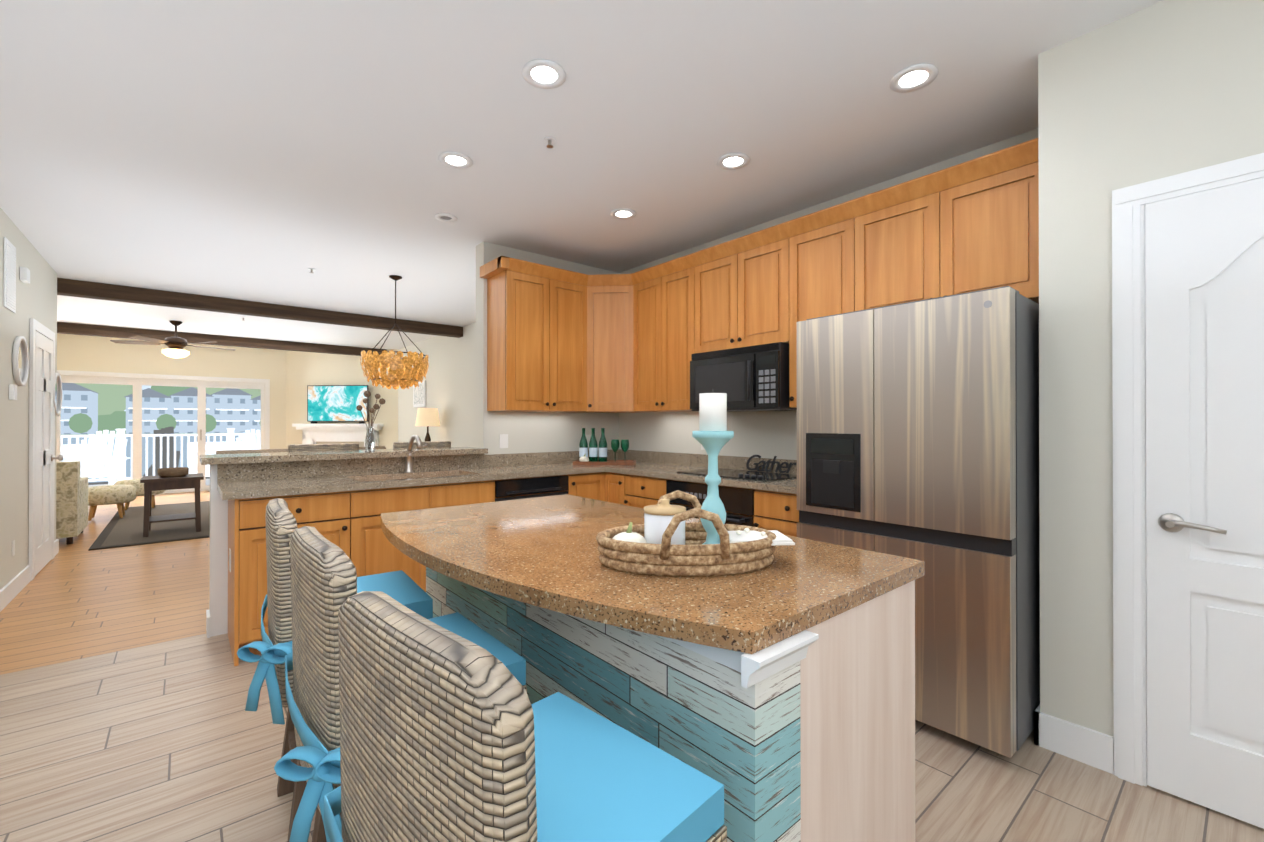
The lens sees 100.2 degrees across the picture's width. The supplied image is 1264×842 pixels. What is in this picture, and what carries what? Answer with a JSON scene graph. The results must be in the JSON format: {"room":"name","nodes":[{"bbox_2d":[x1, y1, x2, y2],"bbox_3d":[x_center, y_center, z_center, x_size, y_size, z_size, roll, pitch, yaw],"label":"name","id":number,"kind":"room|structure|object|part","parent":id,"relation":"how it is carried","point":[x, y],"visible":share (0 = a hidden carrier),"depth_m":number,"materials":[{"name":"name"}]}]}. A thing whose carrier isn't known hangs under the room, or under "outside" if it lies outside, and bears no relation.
{"room":"kitchen","nodes":[
{"label":"kitchen","id":0,"kind":"room"},
{"bbox_2d":[0,208,0,271],"bbox_3d":[-4.922,-0.085,2.996,1.720,2.740,0.120,0,0,-40],"label":"wall","id":1,"kind":"structure","parent":0,"point":[0,239],"depth_m":3.60,"materials":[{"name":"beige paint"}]},
{"bbox_2d":[0,209,56,589],"bbox_3d":[-5.022,-0.081,4.353,0.120,2.740,2.080,0,0,-40],"label":"wall","id":2,"kind":"structure","parent":0,"point":[36,298],"depth_m":3.99,"materials":[{"name":"beige paint"}]},
{"bbox_2d":[3,237,15,312],"bbox_3d":[-4.433,-1.033,3.767,0.012,0.480,0.300,0,0,-40],"label":"air vent","id":3,"kind":"object","parent":2,"relation":"in","point":[9,286],"visible":1,"depth_m":3.73,"materials":[{"name":"white"}]},
{"bbox_2d":[9,384,16,399],"bbox_3d":[-4.464,-0.207,3.810,0.025,0.110,0.090,0,0,-40],"label":"box","id":4,"kind":"object","parent":2,"relation":"attached to","point":[12,387],"depth_m":3.78,"materials":[{"name":"white plastic"}]},
{"bbox_2d":[12,540,14,556],"bbox_3d":[-4.538,0.933,3.875,0.005,0.110,0.070,0,0,-40],"label":"electrical outlet plate","id":5,"kind":"object","parent":2,"relation":"attached to","point":[13,542],"depth_m":3.87,"materials":[{"name":"white plastic"}]},
{"bbox_2d":[0,565,30,610],"bbox_3d":[-4.544,1.223,3.889,0.016,0.130,0.998,0,0,-40],"label":"baseboard","id":6,"kind":"structure","parent":2,"relation":"attached to","point":[10,590],"depth_m":3.87,"materials":[{"name":"white wood"}]},
{"bbox_2d":[12,336,28,385],"bbox_3d":[-4.615,-0.452,3.991,0.025,0.380,0.380,0,0,-40],"label":"round mirror","id":7,"kind":"object","parent":2,"relation":"attached to","point":[20,359],"visible":1,"depth_m":3.98,"materials":[{"name":"white mirror"}]},
{"bbox_2d":[20,267,29,283],"bbox_3d":[-4.670,-1.122,4.065,0.035,0.100,0.120,0,0,-40],"label":"box","id":8,"kind":"object","parent":2,"relation":"attached to","point":[24,274],"depth_m":4.03,"materials":[{"name":"white plastic"}]},
{"bbox_2d":[29,318,62,580],"bbox_3d":[-5.131,0.230,4.652,0.095,2.122,0.944,0,0,-40],"label":"hall door","id":9,"kind":"structure","parent":2,"relation":"in","point":[42,457],"depth_m":4.57,"materials":[{"name":"white wood"}]},
{"bbox_2d":[54,539,58,556],"bbox_3d":[-5.566,1.227,5.097,0.016,0.130,0.266,0,0,-40],"label":"baseboard","id":10,"kind":"structure","parent":2,"relation":"attached to","point":[56,543],"depth_m":5.11,"materials":[{"name":"white wood"}]},
{"bbox_2d":[54,373,61,415],"bbox_3d":[-5.559,-0.258,5.105,0.025,0.420,0.420,0,0,-40],"label":"round mirror","id":11,"kind":"object","parent":2,"relation":"attached to","point":[58,394],"visible":0.75,"depth_m":5.16,"materials":[{"name":"white mirror"}]},
{"bbox_2d":[0,491,209,674],"bbox_3d":[-5.438,1.347,6.504,6.670,0.100,8.750,0,0,-40],"label":"floor","id":12,"kind":"structure","parent":0,"point":[76,599],"depth_m":3.79,"materials":[{"name":"brown wood"}]},
{"bbox_2d":[56,461,87,544],"bbox_3d":[-6.428,0.864,5.609,0.840,0.860,0.860,0,0,-40],"label":"armchair","id":13,"kind":"object","parent":12,"relation":"on","point":[71,502],"visible":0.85,"depth_m":5.53,"materials":[{"name":"fabric"}]},
{"bbox_2d":[88,501,209,550],"bbox_3d":[-5.195,1.294,7.673,3.450,0.014,3.380,0,0,-40],"label":"sisal rug","id":14,"kind":"object","parent":12,"relation":"on","point":[124,531],"visible":0.21,"depth_m":6.30,"materials":[{"name":"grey fabric"}]},
{"bbox_2d":[88,479,165,520],"bbox_3d":[-7.099,1.069,7.392,0.560,0.428,1.455,0,0,-22],"label":"ottoman","id":15,"kind":"object","parent":14,"relation":"on","point":[120,493],"visible":0.81,"depth_m":6.92,"materials":[{"name":"fabric"}]},
{"bbox_2d":[140,467,203,536],"bbox_3d":[-5.347,0.916,6.157,0.540,0.732,0.540,0,0,-40],"label":"side table","id":16,"kind":"object","parent":14,"relation":"on","point":[173,478],"visible":1,"depth_m":6.04,"materials":[{"name":"brown wood"}]},
{"bbox_2d":[157,467,188,476],"bbox_3d":[-5.347,0.597,6.159,0.280,0.095,0.276,0,0,-40],"label":"bowl","id":17,"kind":"object","parent":16,"relation":"on","point":[175,471],"depth_m":6.08,"materials":[{"name":"brown wood"}]},
{"bbox_2d":[216,446,385,453],"bbox_3d":[-4.667,0.830,7.499,1.994,0.912,0.970,0,0,-40],"label":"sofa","id":18,"kind":"object","parent":14,"relation":"on","point":[263,451],"visible":0.02,"depth_m":6.82,"materials":[{"name":"fabric"}]},
{"bbox_2d":[292,424,382,446],"bbox_3d":[-5.852,0.681,10.400,1.760,1.260,0.420,0,0,5],"label":"fireplace","id":19,"kind":"object","parent":12,"relation":"on","point":[330,433],"visible":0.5,"depth_m":10.51,"materials":[{"name":"white"}]},
{"bbox_2d":[307,385,368,423],"bbox_3d":[-5.844,-0.329,10.493,1.260,0.759,0.140,0,0,5],"label":"television","id":20,"kind":"object","parent":19,"relation":"on","point":[333,403],"visible":0.96,"depth_m":10.48,"materials":[{"name":"black plastic"}]},
{"bbox_3d":[-2.577,1.089,4.308,0.477,0.404,0.477,0,0,-40],"label":"dining chair legs","id":21,"kind":"object","parent":12,"relation":"on","visible":0},
{"bbox_2d":[288,443,358,451],"bbox_3d":[-2.538,0.540,4.264,0.519,0.727,0.629,0,0,-40],"label":"dining chair","id":22,"kind":"object","parent":21,"relation":"on","point":[319,447],"visible":0.12,"depth_m":4.02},
{"bbox_3d":[-2.012,1.091,4.786,0.477,0.404,0.477,0,0,-40],"label":"dining chair legs","id":23,"kind":"object","parent":12,"relation":"on","visible":0},
{"bbox_2d":[393,441,450,448],"bbox_3d":[-1.974,0.542,4.742,0.519,0.727,0.629,0,0,-40],"label":"dining chair","id":24,"kind":"object","parent":23,"relation":"on","point":[430,444],"visible":0.06,"depth_m":4.52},
{"bbox_2d":[57,334,285,448],"bbox_3d":[-8.643,-0.063,9.430,4.350,2.740,0.150,0,0,-40],"label":"wall","id":25,"kind":"structure","parent":0,"point":[88,353],"depth_m":9.74,"materials":[{"name":"beige paint"}]},
{"bbox_2d":[56,370,269,493],"bbox_3d":[-8.396,0.238,9.594,3.000,2.140,0.118,0,0,-40],"label":"door frame","id":26,"kind":"structure","parent":25,"relation":"attached to","point":[138,381],"depth_m":9.62,"materials":[{"name":"white wood"}]},
{"bbox_2d":[229,548,230,571],"bbox_3d":[-2.267,0.785,2.981,0.005,0.120,0.070,0,0,-40],"label":"electrical outlet plate","id":27,"kind":"object","parent":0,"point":[229,548],"depth_m":2.98,"materials":[{"name":"white plastic"}]},
{"bbox_2d":[200,450,475,465],"bbox_3d":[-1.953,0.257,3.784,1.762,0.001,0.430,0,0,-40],"label":"countertop","id":28,"kind":"structure","parent":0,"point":[327,457],"depth_m":3.49,"materials":[{"name":"stone"}]},
{"bbox_2d":[356,391,385,450],"bbox_3d":[-1.899,-0.005,3.861,0.197,0.442,0.201,0,0,-40],"label":"vase","id":29,"kind":"object","parent":28,"relation":"on","point":[369,442],"visible":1,"depth_m":3.83,"materials":[{"name":"silver glass"}]},
{"bbox_3d":[-1.907,0.131,3.844,0.070,0.170,0.068,0,0,-40],"label":"glass","id":30,"kind":"part","parent":29,"relation":"part of","materials":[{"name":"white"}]},
{"bbox_2d":[286,349,397,448],"bbox_3d":[-5.829,-0.058,10.675,2.362,2.740,0.120,0,0,5],"label":"wall","id":31,"kind":"structure","parent":0,"point":[304,370],"depth_m":10.64,"materials":[{"name":"beige paint"}]},
{"bbox_2d":[404,435,426,472],"bbox_3d":[-1.502,0.235,3.771,0.164,0.273,0.282,0,0,-40],"label":"faucet","id":32,"kind":"object","parent":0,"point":[415,461],"depth_m":3.83,"materials":[{"name":"silver metal"}]},
{"bbox_2d":[415,408,439,441],"bbox_3d":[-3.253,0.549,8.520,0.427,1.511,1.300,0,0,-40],"label":"table lamp","id":33,"kind":"object","parent":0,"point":[427,417],"visible":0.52,"depth_m":8.41,"materials":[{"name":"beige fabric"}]},
{"bbox_2d":[476,241,618,454],"bbox_3d":[-0.712,-0.079,4.771,1.400,2.740,0.150,0,0,-40],"label":"wall","id":34,"kind":"structure","parent":0,"point":[531,432],"depth_m":4.49,"materials":[{"name":"beige paint"}]},
{"bbox_2d":[500,434,507,447],"bbox_3d":[-1.060,0.167,4.373,0.075,0.115,0.005,0,0,-40],"label":"electrical outlet plate","id":35,"kind":"object","parent":34,"relation":"attached to","point":[503,440],"depth_m":4.37,"materials":[{"name":"white plastic"}]},
{"bbox_2d":[480,256,587,412],"bbox_3d":[-0.777,-0.658,4.365,0.845,1.154,0.382,0,0,-40],"label":"upper cabinet","id":36,"kind":"object","parent":34,"relation":"attached to","point":[537,314],"depth_m":4.22,"materials":[{"name":"brown wood"}]},
{"bbox_2d":[585,435,589,446],"bbox_3d":[-0.419,0.183,4.916,0.075,0.115,0.005,0,0,-40],"label":"electrical outlet plate","id":37,"kind":"object","parent":34,"relation":"attached to","point":[587,436],"depth_m":4.92,"materials":[{"name":"white plastic"}]},
{"bbox_2d":[0,0,1162,350],"bbox_3d":[-3.565,-1.501,4.300,6.670,0.100,14.550,0,0,-40],"label":"ceiling","id":38,"kind":"structure","parent":0,"point":[262,150],"depth_m":2.63,"materials":[{"name":"white paint"}]},
{"bbox_2d":[110,320,235,357],"bbox_3d":[-6.621,-1.172,7.676,1.407,0.531,1.347,0,0,-40],"label":"ceiling fan","id":39,"kind":"object","parent":38,"relation":"hanging from","point":[175,344],"visible":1,"depth_m":7.52,"materials":[{"name":"brown wood"}]},
{"bbox_2d":[57,322,386,355],"bbox_3d":[-7.034,-1.359,8.838,5.797,0.148,0.160,0,0,-40],"label":"beam","id":40,"kind":"structure","parent":38,"relation":"attached to","point":[91,330],"depth_m":8.78,"materials":[{"name":"brown wood"}]},
{"bbox_2d":[57,278,462,337],"bbox_3d":[-4.838,-1.368,6.243,5.797,0.148,0.160,0,0,-40],"label":"beam","id":41,"kind":"structure","parent":38,"relation":"attached to","point":[92,290],"depth_m":6.29,"materials":[{"name":"brown wood"}]},
{"bbox_2d":[360,275,428,389],"bbox_3d":[-2.368,-0.883,5.295,0.629,1.126,0.630,0,0,-40],"label":"chandelier","id":42,"kind":"object","parent":38,"relation":"hanging from","point":[403,374],"visible":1,"depth_m":5.09,"materials":[{"name":"orange"}]},
{"bbox_2d":[435,213,456,221],"bbox_3d":[-1.325,-1.448,3.766,0.154,0.007,0.154,0,0,-40],"label":"recessed light","id":43,"kind":"object","parent":38,"relation":"in","point":[444,217],"visible":1,"depth_m":3.76,"materials":[{"name":"white plastic"}]},
{"bbox_2d":[438,152,472,168],"bbox_3d":[-0.982,-1.452,2.942,0.184,0.006,0.184,0,0,-40],"label":"recessed light","id":44,"kind":"object","parent":38,"relation":"in","point":[456,160],"visible":1,"depth_m":2.94,"materials":[{"name":"white plastic"}]},
{"bbox_2d":[522,59,565,88],"bbox_3d":[-0.368,-1.454,2.217,0.184,0.006,0.184,0,0,-40],"label":"recessed light","id":45,"kind":"object","parent":38,"relation":"in","point":[543,73],"visible":1,"depth_m":2.21,"materials":[{"name":"white plastic"}]},
{"bbox_2d":[544,137,555,148],"bbox_3d":[-0.425,-1.437,2.733,0.060,0.037,0.058,0,0,-40],"label":"sprinkler","id":46,"kind":"object","parent":38,"relation":"attached to","point":[549,140],"visible":1,"depth_m":2.73,"materials":[{"name":"white metal"}]},
{"bbox_2d":[610,208,635,218],"bbox_3d":[-0.060,-1.449,3.696,0.184,0.006,0.184,0,0,-40],"label":"recessed light","id":47,"kind":"object","parent":38,"relation":"in","point":[622,213],"visible":1,"depth_m":3.69,"materials":[{"name":"white plastic"}]},
{"bbox_2d":[717,153,749,169],"bbox_3d":[0.566,-1.452,2.955,0.184,0.006,0.184,0,0,-40],"label":"recessed light","id":48,"kind":"object","parent":38,"relation":"in","point":[732,161],"visible":1,"depth_m":2.95,"materials":[{"name":"white plastic"}]},
{"bbox_2d":[890,63,937,92],"bbox_3d":[1.195,-1.454,2.243,0.184,0.006,0.184,0,0,-40],"label":"recessed light","id":49,"kind":"object","parent":38,"relation":"in","point":[913,78],"visible":1,"depth_m":2.24,"materials":[{"name":"white plastic"}]},
{"bbox_2d":[588,274,627,412],"bbox_3d":[-0.185,-0.659,4.501,0.298,1.152,0.298,0,0,-40],"label":"upper cabinet","id":50,"kind":"object","parent":0,"relation":"attached to","point":[607,293],"depth_m":4.49,"materials":[{"name":"brown wood"}]},
{"bbox_2d":[0,633,1263,841],"bbox_3d":[-0.548,1.328,1.112,6.170,0.100,5.800,0,0,-40],"label":"floor","id":51,"kind":"structure","parent":0,"point":[170,741],"depth_m":1.91,"materials":[{"name":"beige tile"}]},
{"bbox_2d":[224,478,355,665],"bbox_3d":[-2.052,0.847,3.155,0.548,0.876,0.571,0,0,-40],"label":"base cabinet","id":52,"kind":"object","parent":51,"relation":"on","point":[333,516],"depth_m":2.87,"materials":[{"name":"brown wood"}]},
{"bbox_2d":[216,470,603,501],"bbox_3d":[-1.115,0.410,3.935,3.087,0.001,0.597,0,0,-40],"label":"countertop","id":53,"kind":"structure","parent":52,"relation":"on","point":[223,493],"depth_m":3.19,"materials":[{"name":"brown stone"}]},
{"bbox_2d":[573,460,635,464],"bbox_3d":[-0.235,0.359,4.577,0.520,0.030,0.240,0,0,5],"label":"tray","id":54,"kind":"object","parent":53,"relation":"on","point":[613,462],"visible":0.94,"depth_m":4.47,"materials":[{"name":"brown wood"}]},
{"bbox_2d":[579,454,588,461],"bbox_3d":[-0.410,0.320,4.526,0.086,0.081,0.086,0,0,-40],"label":"pumpkin","id":55,"kind":"object","parent":54,"relation":"on","point":[584,458],"visible":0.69,"depth_m":4.50,"materials":[{"name":"beige"}]},
{"bbox_2d":[336,470,499,591],"bbox_3d":[-1.490,0.848,3.630,0.922,0.876,0.571,0,0,-40],"label":"base cabinet","id":56,"kind":"object","parent":51,"relation":"on","point":[375,554],"depth_m":3.31,"materials":[{"name":"brown wood"}]},
{"bbox_2d":[468,466,571,500],"bbox_3d":[-0.907,0.850,4.123,0.606,0.876,0.571,0,0,-40],"label":"dishwasher","id":57,"kind":"object","parent":51,"relation":"on","point":[526,482],"depth_m":3.90,"materials":[{"name":"black metal"}]},
{"bbox_2d":[540,466,603,500],"bbox_3d":[-0.538,0.851,4.436,0.361,0.876,0.571,0,0,-40],"label":"base cabinet","id":58,"kind":"object","parent":51,"relation":"on","point":[586,484],"depth_m":4.23,"materials":[{"name":"brown wood"}]},
{"bbox_2d":[604,466,667,503],"bbox_3d":[0.069,0.852,4.433,0.569,0.875,0.270,0,0,-40],"label":"base cabinet","id":59,"kind":"object","parent":51,"relation":"on","point":[611,481],"depth_m":4.26,"materials":[{"name":"brown wood"}]},
{"bbox_2d":[620,466,675,508],"bbox_3d":[0.309,0.851,4.150,0.569,0.875,0.472,0,0,-40],"label":"base cabinet","id":60,"kind":"object","parent":51,"relation":"on","point":[635,491],"depth_m":4.00,"materials":[{"name":"brown wood"}]},
{"bbox_2d":[426,570,914,841],"bbox_3d":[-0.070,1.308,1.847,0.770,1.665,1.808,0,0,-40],"label":"kitchen island","id":61,"kind":"object","parent":51,"relation":"on","point":[776,698],"depth_m":1.17,"materials":[{"name":"teal wood"}]},
{"bbox_2d":[381,502,924,705],"bbox_3d":[-0.149,0.447,1.767,1.002,0.056,1.782,0,0,-40],"label":"island countertop","id":62,"kind":"structure","parent":61,"relation":"on","point":[541,568],"depth_m":1.25,"materials":[{"name":"brown stone"}]},
{"bbox_2d":[596,490,775,576],"bbox_3d":[0.146,0.292,1.422,0.427,0.171,0.380,0,0,-40],"label":"wicker basket","id":63,"kind":"object","parent":62,"relation":"on","point":[694,555],"visible":0.88,"depth_m":1.29,"materials":[{"name":"beige wicker"}]},
{"bbox_2d":[613,522,646,542],"bbox_3d":[-0.009,0.318,1.414,0.098,0.093,0.098,0,0,-40],"label":"pumpkin","id":64,"kind":"object","parent":63,"relation":"on","point":[628,535],"visible":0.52,"depth_m":1.40,"materials":[{"name":"beige"}]},
{"bbox_2d":[644,499,685,544],"bbox_3d":[0.090,0.289,1.449,0.116,0.152,0.116,0,0,-40],"label":"jar","id":65,"kind":"object","parent":63,"relation":"on","point":[658,518],"visible":0.71,"depth_m":1.41,"materials":[{"name":"white ceramic"}]},
{"bbox_2d":[692,389,733,543],"bbox_3d":[0.221,0.139,1.441,0.112,0.452,0.112,0,0,-40],"label":"candleholder","id":66,"kind":"object","parent":63,"relation":"on","point":[712,436],"visible":0.77,"depth_m":1.42,"materials":[{"name":"teal paint"}]},
{"bbox_2d":[728,528,794,544],"bbox_3d":[0.332,0.306,1.423,0.170,0.027,0.135,0,0,-3],"label":"napkin","id":67,"kind":"object","parent":63,"relation":"on","point":[745,535],"visible":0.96,"depth_m":1.40,"materials":[{"name":"white fabric"}]},
{"bbox_3d":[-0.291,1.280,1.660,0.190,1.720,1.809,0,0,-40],"label":"trim","id":68,"kind":"part","parent":61,"relation":"part of","materials":[{"name":"white wood"}]},
{"bbox_2d":[664,474,795,525],"bbox_3d":[0.706,0.849,3.681,0.569,0.875,0.757,0,0,-40],"label":"oven","id":69,"kind":"object","parent":51,"relation":"on","point":[735,500],"depth_m":3.38,"materials":[{"name":"black metal"}]},
{"bbox_2d":[748,478,798,536],"bbox_3d":[1.112,0.847,3.200,0.569,0.875,0.501,0,0,-40],"label":"base cabinet","id":70,"kind":"object","parent":51,"relation":"on","point":[768,510],"depth_m":3.10,"materials":[{"name":"brown wood"}]},
{"bbox_2d":[604,470,787,493],"bbox_3d":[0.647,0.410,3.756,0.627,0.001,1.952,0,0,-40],"label":"countertop","id":71,"kind":"structure","parent":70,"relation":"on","point":[605,471],"depth_m":3.63,"materials":[{"name":"brown stone"}]},
{"bbox_2d":[676,466,796,481],"bbox_3d":[0.741,0.357,3.647,0.450,0.029,0.760,0,0,-40],"label":"cooktop","id":72,"kind":"object","parent":71,"relation":"in","point":[741,473],"depth_m":3.65,"materials":[{"name":"black metal"}]},
{"bbox_2d":[746,455,796,472],"bbox_3d":[0.994,0.307,3.787,0.008,0.119,0.424,8,-5,-40],"label":"sign","id":73,"kind":"object","parent":71,"relation":"on","point":[779,465],"visible":0.96,"depth_m":3.79,"materials":[{"name":"black plastic"}]},
{"bbox_2d":[797,286,1039,757],"bbox_3d":[1.432,0.388,2.551,0.902,1.790,0.886,0,0,-40],"label":"refrigerator","id":74,"kind":"object","parent":51,"relation":"on","point":[917,430],"visible":0.69,"depth_m":2.11,"materials":[{"name":"silver metal"}]},
{"bbox_2d":[398,129,1037,459],"bbox_3d":[-1.189,-0.073,6.535,0.150,2.740,10.700,0,0,-40],"label":"wall","id":75,"kind":"structure","parent":0,"point":[450,379],"depth_m":4.78,"materials":[{"name":"beige paint"}]},
{"bbox_2d":[413,380,425,406],"bbox_3d":[-3.824,-0.482,9.507,0.029,0.460,0.600,0,0,-40],"label":"framed art","id":76,"kind":"object","parent":75,"relation":"attached to","point":[419,396],"visible":0.82,"depth_m":9.43,"materials":[{"name":"white"}]},
{"bbox_2d":[628,256,683,412],"bbox_3d":[0.336,-0.658,4.291,0.416,1.154,0.759,0,0,-40],"label":"upper cabinet","id":77,"kind":"object","parent":75,"relation":"attached to","point":[680,334],"depth_m":4.25,"materials":[{"name":"brown wood"}]},
{"bbox_2d":[684,342,747,411],"bbox_3d":[0.753,-0.283,3.771,0.451,0.420,0.580,0,0,-40],"label":"microwave","id":78,"kind":"object","parent":75,"relation":"attached to","point":[720,369],"depth_m":3.69,"materials":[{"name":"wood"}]},
{"bbox_2d":[684,233,751,349],"bbox_3d":[0.759,-0.660,3.792,0.416,1.154,0.602,0,0,-40],"label":"upper cabinet","id":79,"kind":"object","parent":75,"relation":"attached to","point":[717,278],"depth_m":3.76,"materials":[{"name":"brown wood"}]},
{"bbox_2d":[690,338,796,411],"bbox_3d":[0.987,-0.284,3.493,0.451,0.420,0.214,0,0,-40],"label":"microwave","id":80,"kind":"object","parent":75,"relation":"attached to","point":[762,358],"depth_m":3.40,"materials":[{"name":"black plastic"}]},
{"bbox_2d":[752,225,775,341],"bbox_3d":[1.010,-0.661,3.495,0.416,1.154,0.176,0,0,-40],"label":"upper cabinet","id":81,"kind":"object","parent":75,"relation":"attached to","point":[763,241],"depth_m":3.47,"materials":[{"name":"brown wood"}]},
{"bbox_2d":[776,138,1038,409],"bbox_3d":[1.506,-0.663,2.909,0.416,1.154,1.359,0,0,-40],"label":"upper cabinet","id":82,"kind":"object","parent":75,"relation":"attached to","point":[972,225],"depth_m":2.75,"materials":[{"name":"brown wood"}]},
{"bbox_2d":[1038,0,1263,736],"bbox_3d":[2.389,-0.091,1.277,0.120,2.740,2.250,0,0,-40],"label":"wall","id":83,"kind":"structure","parent":0,"point":[1163,89],"depth_m":1.97,"materials":[{"name":"beige paint"}]},
{"bbox_2d":[1112,153,1263,786],"bbox_3d":[1.982,0.221,1.603,0.072,2.117,0.784,0,0,-40],"label":"door frame","id":84,"kind":"structure","parent":83,"relation":"in","point":[1130,204],"depth_m":1.87,"materials":[{"name":"white wood"}]},
{"bbox_3d":[1.847,0.345,1.745,0.050,0.064,0.158,0,0,-40],"label":"handle","id":85,"kind":"part","parent":84,"relation":"part of","materials":[{"name":"silver metal"}]},
{"bbox_2d":[1145,180,1263,828],"bbox_3d":[2.001,0.259,1.619,0.022,2.018,0.610,0,0,-40],"label":"pantry door","id":86,"kind":"structure","parent":84,"relation":"attached to","point":[1204,292],"depth_m":1.74,"materials":[{"name":"white wood"}]},
{"label":"outside","id":87,"kind":"structure","parent":0,"visible":0},
{"bbox_2d":[124,385,150,410],"bbox_3d":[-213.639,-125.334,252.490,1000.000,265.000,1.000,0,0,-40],"label":"sky","id":88,"kind":"structure","parent":87,"point":[144,387],"depth_m":242.71,"materials":[{"name":"white"}]},
{"bbox_2d":[88,479,209,486],"bbox_3d":[-8.836,1.379,11.162,8.500,0.110,2.750,0,0,-40],"label":"deck","id":89,"kind":"object","parent":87,"point":[207,481],"depth_m":11.01,"materials":[{"name":"grey"}]},
{"bbox_2d":[61,430,129,484],"bbox_3d":[-10.176,0.742,10.064,0.793,1.137,0.939,0,0,-31],"label":"chair","id":90,"kind":"object","parent":89,"relation":"on","point":[109,469],"depth_m":10.24,"materials":[{"name":"white paint"}]},
{"bbox_2d":[61,428,256,481],"bbox_3d":[-9.627,0.747,12.099,8.500,1.160,0.150,0,0,-40],"label":"railing","id":91,"kind":"object","parent":89,"relation":"on","point":[230,434],"visible":0.21,"depth_m":11.53,"materials":[{"name":"white paint"}]},
{"bbox_2d":[236,429,259,449],"bbox_3d":[-8.286,0.748,11.728,0.939,1.137,0.793,0,0,41],"label":"chair","id":92,"kind":"object","parent":89,"relation":"on","point":[243,438],"depth_m":11.88,"materials":[{"name":"white paint"}]},
{"bbox_2d":[63,435,255,482],"bbox_3d":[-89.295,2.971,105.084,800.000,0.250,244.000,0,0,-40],"label":"water","id":93,"kind":"structure","parent":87,"point":[150,451],"depth_m":53.07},
{"bbox_2d":[63,427,247,484],"bbox_3d":[-25.218,1.478,29.361,80.000,2.200,28.000,0,0,-40],"label":"docks","id":94,"kind":"object","parent":93,"relation":"on","point":[167,430],"visible":0.19,"depth_m":25.72,"materials":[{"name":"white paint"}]},
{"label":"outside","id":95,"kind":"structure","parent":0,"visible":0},
{"bbox_2d":[61,383,260,434],"bbox_3d":[-136.302,-2.377,98.731,320.000,11.200,33.000,0,0,-40],"label":"building","id":96,"kind":"structure","parent":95,"point":[239,410],"depth_m":113.70,"materials":[{"name":"white paint"}]},
{"bbox_2d":[68,383,260,432],"bbox_3d":[-119.906,-7.126,110.334,360.000,32.122,96.492,0,0,-40],"label":"trees","id":97,"kind":"object","parent":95,"point":[111,407],"visible":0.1,"depth_m":119.99,"materials":[{"name":"green plant"}]}
]}

